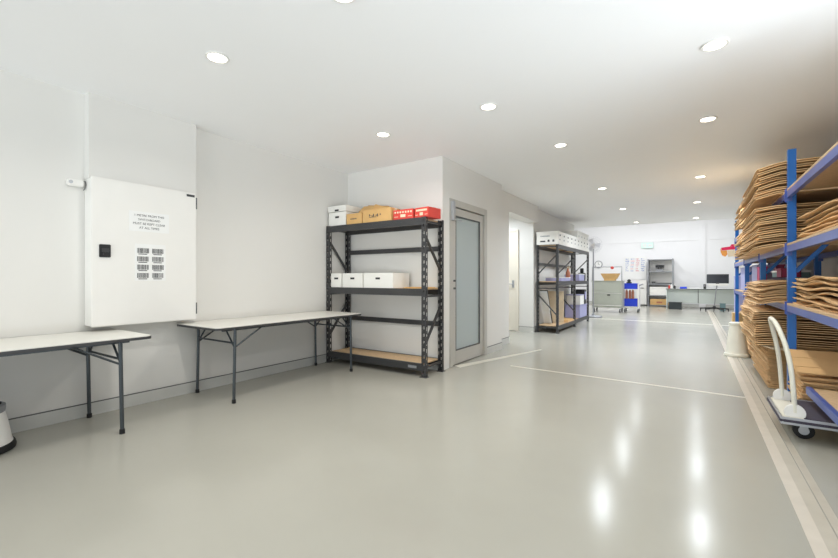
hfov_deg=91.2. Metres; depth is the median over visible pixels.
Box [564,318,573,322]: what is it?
sheet
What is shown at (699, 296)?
office desk
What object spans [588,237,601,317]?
pedestal fan
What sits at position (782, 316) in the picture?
carton
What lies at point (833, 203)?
carton
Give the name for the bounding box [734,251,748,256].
carton
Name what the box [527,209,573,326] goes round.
wall
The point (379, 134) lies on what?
diffuser
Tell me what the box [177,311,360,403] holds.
folding table
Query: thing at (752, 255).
carton
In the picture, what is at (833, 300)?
carton
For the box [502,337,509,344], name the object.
baseboard
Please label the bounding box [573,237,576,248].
box
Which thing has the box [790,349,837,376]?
cardboard sheet
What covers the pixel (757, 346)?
carton
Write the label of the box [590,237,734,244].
trim
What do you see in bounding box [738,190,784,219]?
carton
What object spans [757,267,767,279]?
tub
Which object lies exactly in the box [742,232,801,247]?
carton
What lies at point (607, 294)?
bench
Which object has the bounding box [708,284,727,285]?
shelf
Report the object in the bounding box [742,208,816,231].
carton
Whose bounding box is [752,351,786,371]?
carton
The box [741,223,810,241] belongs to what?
carton
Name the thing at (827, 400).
shelf
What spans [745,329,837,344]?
carton
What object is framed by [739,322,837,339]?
carton
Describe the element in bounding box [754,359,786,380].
carton
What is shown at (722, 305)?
waste bin
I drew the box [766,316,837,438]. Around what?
trolley
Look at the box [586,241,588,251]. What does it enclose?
box
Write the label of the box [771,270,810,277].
box
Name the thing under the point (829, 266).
wall
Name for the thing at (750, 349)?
carton
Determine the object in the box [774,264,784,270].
box
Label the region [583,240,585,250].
box
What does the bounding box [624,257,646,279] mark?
board
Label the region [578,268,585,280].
device
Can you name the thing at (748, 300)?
carton
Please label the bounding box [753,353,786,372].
carton
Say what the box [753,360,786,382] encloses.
carton
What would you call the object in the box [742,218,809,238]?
carton
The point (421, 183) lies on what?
wall
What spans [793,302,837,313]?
carton
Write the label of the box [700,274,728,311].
monitor stand
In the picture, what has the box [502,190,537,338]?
wall
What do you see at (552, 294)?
board
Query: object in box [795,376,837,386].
carton
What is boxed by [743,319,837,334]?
carton
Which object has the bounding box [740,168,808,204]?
carton
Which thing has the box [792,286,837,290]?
carton
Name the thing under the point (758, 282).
carton
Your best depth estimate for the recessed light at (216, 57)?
2.83 m
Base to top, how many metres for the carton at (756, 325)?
0.050 m
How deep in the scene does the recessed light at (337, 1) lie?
2.25 m
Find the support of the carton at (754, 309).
on the carton at (782, 316)
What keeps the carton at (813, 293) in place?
on the carton at (833, 300)
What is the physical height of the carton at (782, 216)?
0.061 m
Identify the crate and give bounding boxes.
[564,274,584,280]
[565,304,586,317]
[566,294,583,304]
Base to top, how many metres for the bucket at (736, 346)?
0.499 m
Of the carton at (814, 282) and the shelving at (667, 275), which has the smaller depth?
the carton at (814, 282)
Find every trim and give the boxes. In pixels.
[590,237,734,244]
[699,220,705,306]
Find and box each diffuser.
[208,53,226,61]
[378,133,388,136]
[482,104,494,109]
[700,117,714,121]
[704,40,725,49]
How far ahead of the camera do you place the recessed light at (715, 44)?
2.67 m
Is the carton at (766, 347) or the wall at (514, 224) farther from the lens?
the wall at (514, 224)
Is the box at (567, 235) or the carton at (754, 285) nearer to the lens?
the carton at (754, 285)
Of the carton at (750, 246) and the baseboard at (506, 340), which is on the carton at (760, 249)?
the carton at (750, 246)
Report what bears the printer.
on the shelving at (667, 275)
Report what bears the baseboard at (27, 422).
attached to the wall at (262, 215)
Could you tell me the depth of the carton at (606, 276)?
13.86 m
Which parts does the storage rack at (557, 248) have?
upright post, upright post, upright post, upright post, upright post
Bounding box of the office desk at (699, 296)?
[666,288,733,308]
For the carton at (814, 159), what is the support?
on the carton at (803, 165)
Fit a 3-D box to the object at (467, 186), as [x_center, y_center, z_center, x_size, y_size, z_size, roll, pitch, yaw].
[0.817,-0.190,6.018,0.130,2.680,1.725,0,0,34]
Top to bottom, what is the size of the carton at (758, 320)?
0.047 m
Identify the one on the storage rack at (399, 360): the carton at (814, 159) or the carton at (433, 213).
the carton at (433, 213)
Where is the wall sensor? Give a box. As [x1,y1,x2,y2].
[66,178,85,190]
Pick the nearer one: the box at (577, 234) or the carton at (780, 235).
the carton at (780, 235)
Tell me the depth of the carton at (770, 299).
4.05 m
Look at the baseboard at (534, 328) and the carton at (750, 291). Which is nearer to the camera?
the carton at (750, 291)
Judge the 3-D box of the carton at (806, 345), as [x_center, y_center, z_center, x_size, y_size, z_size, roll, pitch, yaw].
[4.196,0.680,4.665,0.726,0.048,1.360,0,0,33]
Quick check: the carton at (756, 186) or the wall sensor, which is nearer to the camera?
the wall sensor
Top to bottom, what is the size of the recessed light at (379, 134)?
0.009 m
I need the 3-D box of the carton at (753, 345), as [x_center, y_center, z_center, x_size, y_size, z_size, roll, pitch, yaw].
[4.261,0.870,4.658,0.611,0.020,1.222,0,0,34]
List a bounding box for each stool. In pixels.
[0,401,16,454]
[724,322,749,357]
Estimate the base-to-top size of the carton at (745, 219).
0.059 m
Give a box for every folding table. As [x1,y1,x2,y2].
[0,329,150,433]
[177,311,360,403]
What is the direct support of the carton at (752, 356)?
on the carton
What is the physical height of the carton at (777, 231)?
0.056 m
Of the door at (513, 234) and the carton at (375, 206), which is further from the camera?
the door at (513, 234)
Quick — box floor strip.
[707,310,831,557]
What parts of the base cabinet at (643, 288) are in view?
drawer, door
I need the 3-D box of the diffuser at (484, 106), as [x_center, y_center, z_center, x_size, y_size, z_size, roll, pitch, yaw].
[0.617,-1.525,3.641,0.118,0.004,0.118,0,0,34]
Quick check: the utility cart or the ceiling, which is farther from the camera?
the utility cart
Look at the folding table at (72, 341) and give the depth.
3.02 m
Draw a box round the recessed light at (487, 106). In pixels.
[480,103,496,110]
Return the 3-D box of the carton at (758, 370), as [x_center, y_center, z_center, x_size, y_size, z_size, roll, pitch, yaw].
[4.256,1.116,4.656,0.609,0.020,1.222,0,0,34]
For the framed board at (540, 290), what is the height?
0.744 m
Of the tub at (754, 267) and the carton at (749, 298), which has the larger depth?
the tub at (754, 267)
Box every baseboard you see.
[8,354,336,432]
[426,364,441,369]
[487,342,501,353]
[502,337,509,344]
[519,326,532,331]
[533,326,550,331]
[586,301,733,307]
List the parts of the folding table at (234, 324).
leg, leg, under rail, leg, leg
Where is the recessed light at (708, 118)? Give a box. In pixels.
[698,116,717,122]
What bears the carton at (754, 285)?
on the carton at (777, 285)
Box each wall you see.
[0,69,347,418]
[348,156,448,369]
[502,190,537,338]
[509,217,526,330]
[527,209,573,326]
[574,218,737,304]
[739,229,837,277]
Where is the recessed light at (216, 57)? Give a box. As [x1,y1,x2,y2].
[205,51,229,63]
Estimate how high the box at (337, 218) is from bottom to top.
0.184 m
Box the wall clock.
[595,261,602,267]
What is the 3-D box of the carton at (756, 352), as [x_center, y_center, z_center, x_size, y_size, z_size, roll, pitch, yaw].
[4.263,0.911,4.654,0.608,0.022,1.260,0,0,34]
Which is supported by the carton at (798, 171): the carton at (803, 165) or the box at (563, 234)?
the carton at (803, 165)
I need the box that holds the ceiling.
[0,0,837,228]
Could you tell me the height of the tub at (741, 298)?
1.200 m
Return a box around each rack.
[326,216,444,377]
[536,244,588,333]
[734,141,837,390]
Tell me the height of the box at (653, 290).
0.340 m
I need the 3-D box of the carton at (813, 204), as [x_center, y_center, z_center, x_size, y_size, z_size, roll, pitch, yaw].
[4.073,-0.682,4.536,0.708,0.060,1.610,0,0,34]
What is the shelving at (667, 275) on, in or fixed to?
on the floor
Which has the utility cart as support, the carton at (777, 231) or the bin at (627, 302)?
the bin at (627, 302)
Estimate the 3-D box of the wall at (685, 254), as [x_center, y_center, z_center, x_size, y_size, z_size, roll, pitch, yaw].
[9.277,-1.000,17.976,8.050,4.300,0.200,0,0,34]
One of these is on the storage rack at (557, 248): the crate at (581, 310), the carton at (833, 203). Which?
the crate at (581, 310)
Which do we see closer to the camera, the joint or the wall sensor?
the wall sensor
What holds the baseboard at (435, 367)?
attached to the wall at (421, 183)
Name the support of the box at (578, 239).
on the storage rack at (557, 248)
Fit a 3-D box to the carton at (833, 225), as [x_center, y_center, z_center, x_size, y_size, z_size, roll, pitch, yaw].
[3.147,-0.367,2.885,0.455,0.042,1.600,0,0,33]
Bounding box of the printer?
[656,265,663,270]
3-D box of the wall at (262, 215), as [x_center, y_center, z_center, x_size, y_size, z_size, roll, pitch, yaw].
[-3.167,-0.190,3.018,0.200,2.680,7.700,0,0,34]
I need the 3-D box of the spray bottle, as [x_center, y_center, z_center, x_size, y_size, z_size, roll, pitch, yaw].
[3.508,-0.111,9.659,0.100,0.339,0.100,0,0,34]
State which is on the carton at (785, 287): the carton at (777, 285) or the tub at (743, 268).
the carton at (777, 285)
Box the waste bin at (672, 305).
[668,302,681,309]
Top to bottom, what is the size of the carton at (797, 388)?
0.017 m
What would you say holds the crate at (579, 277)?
on the storage rack at (557, 248)
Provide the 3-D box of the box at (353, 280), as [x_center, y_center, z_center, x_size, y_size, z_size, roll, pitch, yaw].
[-0.782,0.025,5.548,0.357,0.189,0.355,0,0,34]
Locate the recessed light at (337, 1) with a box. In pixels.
[334,0,354,3]
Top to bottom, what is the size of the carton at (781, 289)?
0.050 m
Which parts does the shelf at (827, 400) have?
panel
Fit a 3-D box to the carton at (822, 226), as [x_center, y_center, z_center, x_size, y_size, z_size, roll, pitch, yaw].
[3.183,-0.397,2.911,0.461,0.036,1.650,0,0,34]
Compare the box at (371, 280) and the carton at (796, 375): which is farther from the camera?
the box at (371, 280)
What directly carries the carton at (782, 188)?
on the carton at (766, 200)
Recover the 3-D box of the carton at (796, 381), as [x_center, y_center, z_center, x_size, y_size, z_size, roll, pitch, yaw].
[3.443,0.884,3.397,0.502,0.017,0.500,0,0,34]
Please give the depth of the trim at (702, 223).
16.41 m
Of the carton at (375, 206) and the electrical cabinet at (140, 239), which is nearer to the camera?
the electrical cabinet at (140, 239)
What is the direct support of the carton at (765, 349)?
on the carton
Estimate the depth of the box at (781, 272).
4.45 m
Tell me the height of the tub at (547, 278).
0.084 m
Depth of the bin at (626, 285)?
13.95 m
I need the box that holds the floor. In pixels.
[0,303,837,557]
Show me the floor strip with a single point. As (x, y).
(816, 542)
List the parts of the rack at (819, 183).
upright post, upright post, upright post, upright post, upright post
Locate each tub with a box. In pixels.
[545,277,570,280]
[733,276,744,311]
[740,267,751,290]
[751,264,786,280]
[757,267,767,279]
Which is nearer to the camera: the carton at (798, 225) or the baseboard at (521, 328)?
the carton at (798, 225)
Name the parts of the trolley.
push handle, edge rail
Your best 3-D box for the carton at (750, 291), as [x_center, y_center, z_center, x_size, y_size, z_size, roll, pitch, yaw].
[4.112,0.150,4.551,0.671,0.056,1.591,0,0,34]
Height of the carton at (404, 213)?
0.120 m
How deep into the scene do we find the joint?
5.75 m
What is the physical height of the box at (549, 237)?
0.275 m
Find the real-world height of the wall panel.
0.705 m
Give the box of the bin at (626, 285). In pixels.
[624,283,638,288]
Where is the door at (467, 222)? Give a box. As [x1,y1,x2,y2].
[449,198,486,367]
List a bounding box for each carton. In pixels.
[347,213,362,223]
[359,204,388,212]
[363,207,399,222]
[393,208,414,219]
[415,206,440,219]
[601,273,619,280]
[732,312,742,321]
[734,218,746,230]
[734,238,744,246]
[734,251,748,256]
[735,254,757,259]
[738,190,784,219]
[739,237,803,252]
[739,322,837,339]
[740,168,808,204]
[740,174,802,208]
[740,186,786,214]
[740,201,828,227]
[740,305,784,314]
[740,311,827,325]
[741,212,807,234]
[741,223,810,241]
[741,308,810,319]
[741,329,837,349]
[742,156,821,198]
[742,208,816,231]
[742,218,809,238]
[742,227,806,244]
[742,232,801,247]
[743,242,786,255]
[743,292,797,296]
[743,293,803,299]
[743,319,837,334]
[744,162,814,197]
[744,297,804,303]
[744,317,837,329]
[745,286,802,290]
[745,290,803,294]
[745,299,767,304]
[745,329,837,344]
[746,284,837,288]
[746,288,801,292]
[746,296,796,301]
[747,280,837,284]
[747,282,786,286]
[747,343,753,353]
[750,179,796,200]
[751,346,786,365]
[752,343,786,361]
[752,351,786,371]
[752,354,786,375]
[752,356,786,377]
[753,343,785,359]
[753,345,786,363]
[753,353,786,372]
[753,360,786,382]
[753,364,786,387]
[753,365,786,389]
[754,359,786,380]
[756,352,786,367]
[760,345,784,353]
[761,345,783,350]
[761,348,785,357]
[766,347,837,351]
[768,345,837,350]
[787,385,812,400]
[788,381,808,396]
[792,280,837,285]
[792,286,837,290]
[793,297,837,308]
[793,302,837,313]
[794,292,837,305]
[794,369,837,381]
[794,372,837,383]
[795,276,837,281]
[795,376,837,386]
[795,377,837,389]
[795,379,837,390]
[796,390,810,398]
[797,199,837,218]
[798,223,837,236]
[798,290,837,296]
[801,215,837,229]
[801,220,837,233]
[804,205,837,222]
[807,210,837,225]
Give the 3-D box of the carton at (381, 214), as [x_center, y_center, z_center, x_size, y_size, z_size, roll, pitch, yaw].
[-0.483,-0.799,5.253,0.462,0.165,0.202,0,0,34]
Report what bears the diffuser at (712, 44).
attached to the recessed light at (715, 44)
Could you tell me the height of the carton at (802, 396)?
0.018 m
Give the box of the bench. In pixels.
[592,266,623,312]
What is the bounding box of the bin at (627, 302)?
[624,298,637,306]
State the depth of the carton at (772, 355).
4.29 m
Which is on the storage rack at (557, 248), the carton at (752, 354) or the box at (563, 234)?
the box at (563, 234)
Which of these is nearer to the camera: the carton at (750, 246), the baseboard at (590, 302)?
the carton at (750, 246)
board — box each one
[539,291,551,322]
[540,290,552,322]
[548,291,563,322]
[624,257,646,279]
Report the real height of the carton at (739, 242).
0.054 m
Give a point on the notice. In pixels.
(731, 251)
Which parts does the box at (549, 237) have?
lid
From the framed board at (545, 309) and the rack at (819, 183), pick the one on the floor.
the rack at (819, 183)
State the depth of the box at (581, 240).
10.33 m
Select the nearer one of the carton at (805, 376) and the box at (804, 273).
the carton at (805, 376)
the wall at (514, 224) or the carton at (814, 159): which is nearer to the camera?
the carton at (814, 159)
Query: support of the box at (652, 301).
on the shelving at (667, 275)
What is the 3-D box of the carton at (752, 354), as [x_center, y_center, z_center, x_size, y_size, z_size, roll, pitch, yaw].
[4.268,0.993,4.670,0.608,0.022,1.260,0,0,34]
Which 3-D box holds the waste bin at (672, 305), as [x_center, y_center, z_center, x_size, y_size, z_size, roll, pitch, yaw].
[9.621,1.020,15.395,0.430,0.260,0.270,0,0,34]
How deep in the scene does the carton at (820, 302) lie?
3.07 m
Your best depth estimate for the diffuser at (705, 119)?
3.93 m
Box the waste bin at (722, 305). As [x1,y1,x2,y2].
[719,303,725,310]
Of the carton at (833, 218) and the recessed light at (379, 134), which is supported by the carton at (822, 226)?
the carton at (833, 218)
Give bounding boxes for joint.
[455,349,540,366]
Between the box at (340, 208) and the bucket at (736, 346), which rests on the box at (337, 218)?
the box at (340, 208)
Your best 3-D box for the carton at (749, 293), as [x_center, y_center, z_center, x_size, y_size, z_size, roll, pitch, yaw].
[4.110,0.172,4.559,0.671,0.056,1.591,0,0,34]
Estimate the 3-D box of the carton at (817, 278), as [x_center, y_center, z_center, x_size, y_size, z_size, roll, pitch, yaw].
[3.133,0.002,2.883,0.469,0.048,1.720,0,0,34]
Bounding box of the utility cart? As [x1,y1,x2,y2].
[623,283,642,312]
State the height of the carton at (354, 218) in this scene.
0.140 m
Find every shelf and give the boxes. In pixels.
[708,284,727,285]
[806,387,837,425]
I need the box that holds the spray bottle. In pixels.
[566,267,569,276]
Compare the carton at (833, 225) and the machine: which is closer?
the carton at (833, 225)
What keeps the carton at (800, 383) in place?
on the carton at (796, 381)
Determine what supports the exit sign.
attached to the wall at (685, 254)
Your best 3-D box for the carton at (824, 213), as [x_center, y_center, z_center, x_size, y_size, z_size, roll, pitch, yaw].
[3.185,-0.499,2.894,0.461,0.036,1.650,0,0,35]
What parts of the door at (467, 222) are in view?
glass pane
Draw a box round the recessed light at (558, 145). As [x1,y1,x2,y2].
[554,143,567,147]
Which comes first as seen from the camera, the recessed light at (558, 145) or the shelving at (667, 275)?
the recessed light at (558, 145)
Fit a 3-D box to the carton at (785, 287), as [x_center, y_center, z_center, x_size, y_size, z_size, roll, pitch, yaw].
[4.111,0.104,4.553,0.663,0.051,1.640,0,0,34]
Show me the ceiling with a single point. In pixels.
(627, 85)
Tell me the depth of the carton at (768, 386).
4.30 m
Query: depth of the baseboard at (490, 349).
6.43 m
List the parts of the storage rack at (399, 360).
upright post, upright post, upright post, upright post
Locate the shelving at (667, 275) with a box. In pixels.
[648,258,673,305]
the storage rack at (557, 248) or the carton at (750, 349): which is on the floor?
the storage rack at (557, 248)
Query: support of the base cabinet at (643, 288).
on the floor
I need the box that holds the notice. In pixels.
[721,244,734,256]
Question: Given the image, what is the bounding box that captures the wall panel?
[84,92,195,193]
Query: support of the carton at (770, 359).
on the carton at (753, 345)
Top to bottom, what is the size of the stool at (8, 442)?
0.304 m
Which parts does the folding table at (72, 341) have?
under rail, leg, leg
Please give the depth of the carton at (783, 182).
4.05 m
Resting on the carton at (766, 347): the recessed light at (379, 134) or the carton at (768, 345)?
the carton at (768, 345)
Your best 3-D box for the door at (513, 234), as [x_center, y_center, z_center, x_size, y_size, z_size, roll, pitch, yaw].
[1.779,0.043,9.173,0.905,2.215,0.090,0,0,34]
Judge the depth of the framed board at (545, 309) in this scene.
8.96 m
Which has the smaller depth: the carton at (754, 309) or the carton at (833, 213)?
the carton at (833, 213)
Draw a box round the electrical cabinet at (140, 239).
[85,176,196,327]
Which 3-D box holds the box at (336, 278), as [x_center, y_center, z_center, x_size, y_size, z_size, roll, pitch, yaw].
[-1.027,0.025,5.712,0.197,0.189,0.355,0,0,34]
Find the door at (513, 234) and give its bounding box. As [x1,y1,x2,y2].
[509,230,518,330]
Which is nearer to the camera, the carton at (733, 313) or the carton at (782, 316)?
the carton at (782, 316)
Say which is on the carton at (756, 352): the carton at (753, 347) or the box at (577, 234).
the carton at (753, 347)
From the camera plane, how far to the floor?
2.53 m
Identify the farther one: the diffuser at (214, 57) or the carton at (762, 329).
the carton at (762, 329)
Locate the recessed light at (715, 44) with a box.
[700,38,729,51]
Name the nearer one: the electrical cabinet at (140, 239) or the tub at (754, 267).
the electrical cabinet at (140, 239)
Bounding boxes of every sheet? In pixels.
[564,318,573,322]
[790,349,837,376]
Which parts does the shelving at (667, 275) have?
post, post, panel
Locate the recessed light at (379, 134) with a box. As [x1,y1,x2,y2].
[376,132,389,136]
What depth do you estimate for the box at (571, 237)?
9.48 m
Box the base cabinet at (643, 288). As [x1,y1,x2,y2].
[636,280,647,305]
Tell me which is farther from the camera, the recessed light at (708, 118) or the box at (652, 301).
the box at (652, 301)
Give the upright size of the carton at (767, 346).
0.047 m
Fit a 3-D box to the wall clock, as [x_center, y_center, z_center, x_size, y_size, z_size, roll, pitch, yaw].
[8.137,-0.640,18.582,0.330,0.330,0.058,0,0,34]
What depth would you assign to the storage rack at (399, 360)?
5.17 m
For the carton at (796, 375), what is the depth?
3.31 m
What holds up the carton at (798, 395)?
on the carton
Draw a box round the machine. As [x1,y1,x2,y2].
[576,289,585,303]
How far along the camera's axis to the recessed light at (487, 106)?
3.63 m
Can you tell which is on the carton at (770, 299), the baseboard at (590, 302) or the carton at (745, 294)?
the carton at (745, 294)
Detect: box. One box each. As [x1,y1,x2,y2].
[328,205,361,212]
[329,211,352,225]
[331,273,341,286]
[342,273,363,287]
[364,273,408,287]
[536,231,561,244]
[562,232,565,245]
[563,231,580,238]
[566,234,569,246]
[570,235,573,247]
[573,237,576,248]
[577,238,579,249]
[580,239,582,249]
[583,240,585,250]
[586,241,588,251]
[649,287,667,294]
[650,299,668,304]
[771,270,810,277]
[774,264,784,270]
[776,268,800,276]
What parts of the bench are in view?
door panel, door panel, pipe frame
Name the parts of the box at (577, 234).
lid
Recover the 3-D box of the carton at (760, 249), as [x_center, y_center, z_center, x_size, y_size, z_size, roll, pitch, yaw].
[4.109,-0.320,4.542,0.708,0.061,1.660,0,0,34]
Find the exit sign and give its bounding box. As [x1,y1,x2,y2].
[641,242,652,247]
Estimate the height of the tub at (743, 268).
0.435 m

